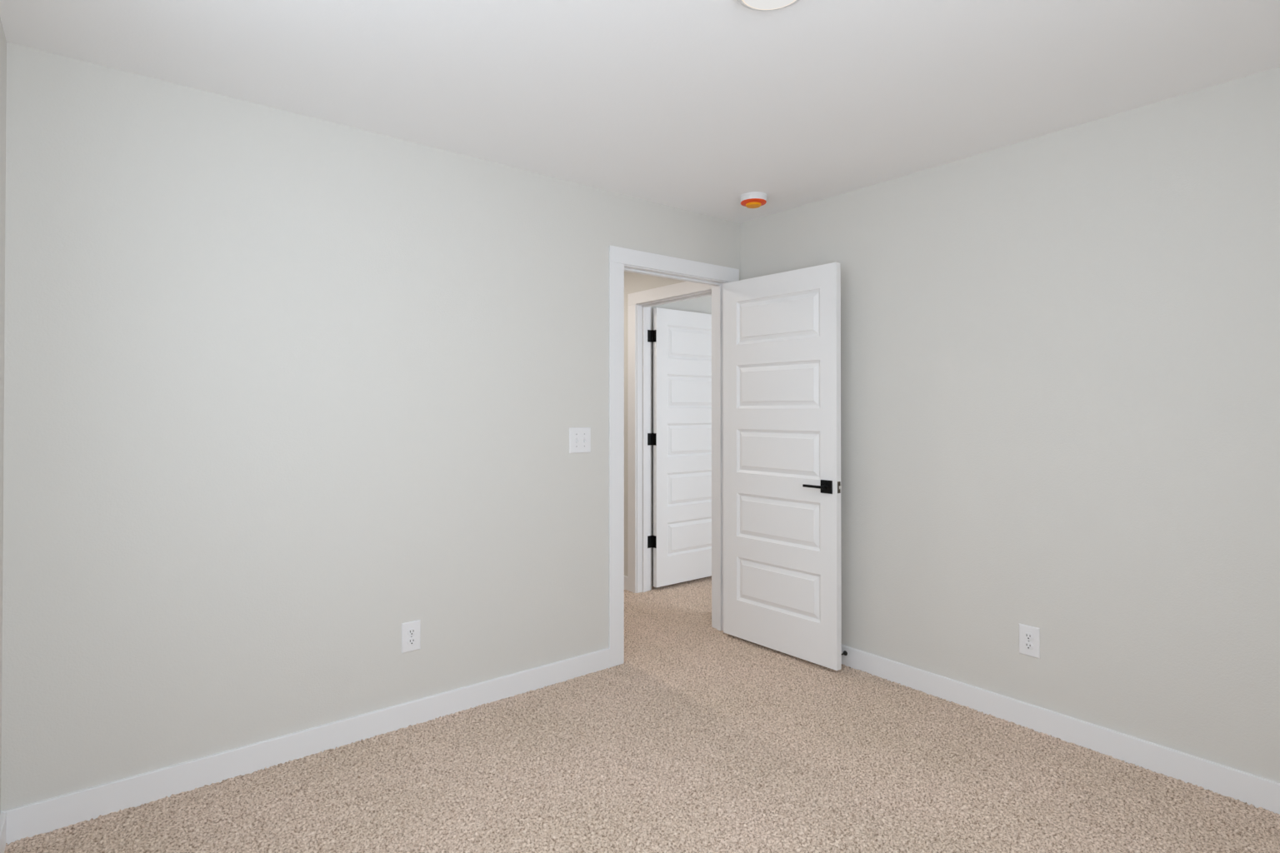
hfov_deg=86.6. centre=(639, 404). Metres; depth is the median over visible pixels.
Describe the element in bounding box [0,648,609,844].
baseboard
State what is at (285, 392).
wall
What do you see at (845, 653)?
door stop
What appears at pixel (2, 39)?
wall
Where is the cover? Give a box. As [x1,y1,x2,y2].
[745,201,761,208]
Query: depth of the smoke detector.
3.53 m
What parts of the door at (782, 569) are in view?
lever, handle, latch plate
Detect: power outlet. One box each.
[401,620,420,653]
[1019,624,1039,659]
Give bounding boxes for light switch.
[569,427,590,453]
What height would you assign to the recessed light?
0.022 m
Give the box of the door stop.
[841,650,847,655]
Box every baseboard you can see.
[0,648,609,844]
[0,812,6,852]
[624,575,627,590]
[841,645,1279,814]
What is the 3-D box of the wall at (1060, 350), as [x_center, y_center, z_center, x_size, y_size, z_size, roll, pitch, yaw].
[0.970,0.135,3.729,0.122,2.460,5.570,0,-1,-38]
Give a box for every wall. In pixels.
[0,17,6,814]
[0,42,739,811]
[624,66,1279,783]
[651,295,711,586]
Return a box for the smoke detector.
[740,191,767,208]
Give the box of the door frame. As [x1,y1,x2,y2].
[608,245,739,667]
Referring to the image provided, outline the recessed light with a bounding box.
[736,0,799,10]
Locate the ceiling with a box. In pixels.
[0,0,1279,223]
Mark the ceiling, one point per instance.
(695, 106)
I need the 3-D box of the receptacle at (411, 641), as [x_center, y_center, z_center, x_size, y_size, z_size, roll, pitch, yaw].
[-0.954,0.991,2.835,0.034,0.028,0.004,0,-1,-38]
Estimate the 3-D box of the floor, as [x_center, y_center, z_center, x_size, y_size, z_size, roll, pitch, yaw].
[0.778,1.344,3.566,6.169,0.020,5.610,0,-1,-38]
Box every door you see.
[647,307,711,587]
[723,262,841,670]
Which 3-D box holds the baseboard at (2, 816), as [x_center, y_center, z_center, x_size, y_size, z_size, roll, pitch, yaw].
[-0.907,1.279,0.772,0.013,0.109,3.268,0,-1,-38]
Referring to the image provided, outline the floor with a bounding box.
[4,575,1279,852]
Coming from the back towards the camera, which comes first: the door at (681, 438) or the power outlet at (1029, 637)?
the door at (681, 438)
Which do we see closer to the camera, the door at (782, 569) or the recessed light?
the recessed light
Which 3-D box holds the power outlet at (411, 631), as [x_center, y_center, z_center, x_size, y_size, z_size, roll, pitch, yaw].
[-0.955,0.971,2.837,0.080,0.124,0.009,0,-1,-38]
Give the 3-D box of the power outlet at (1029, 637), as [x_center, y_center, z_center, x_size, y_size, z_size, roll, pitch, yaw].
[1.611,0.981,2.812,0.009,0.124,0.080,0,-1,-38]
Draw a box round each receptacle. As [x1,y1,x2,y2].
[407,628,415,635]
[407,637,415,645]
[1024,632,1033,640]
[1024,641,1033,649]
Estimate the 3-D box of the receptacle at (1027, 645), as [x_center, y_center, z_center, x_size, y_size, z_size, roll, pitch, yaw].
[1.609,1.000,2.811,0.004,0.028,0.034,0,-1,-38]
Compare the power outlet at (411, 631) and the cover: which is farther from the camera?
the cover
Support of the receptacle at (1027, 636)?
attached to the power outlet at (1029, 637)
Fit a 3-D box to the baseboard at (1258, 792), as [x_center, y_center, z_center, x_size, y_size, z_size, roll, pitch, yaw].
[1.626,1.295,2.786,0.013,0.109,3.266,0,-1,-38]
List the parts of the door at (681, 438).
hinge plate, hinge plate, hinge plate, hinge plate, hinge plate, hinge plate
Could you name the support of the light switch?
attached to the wall at (285, 392)

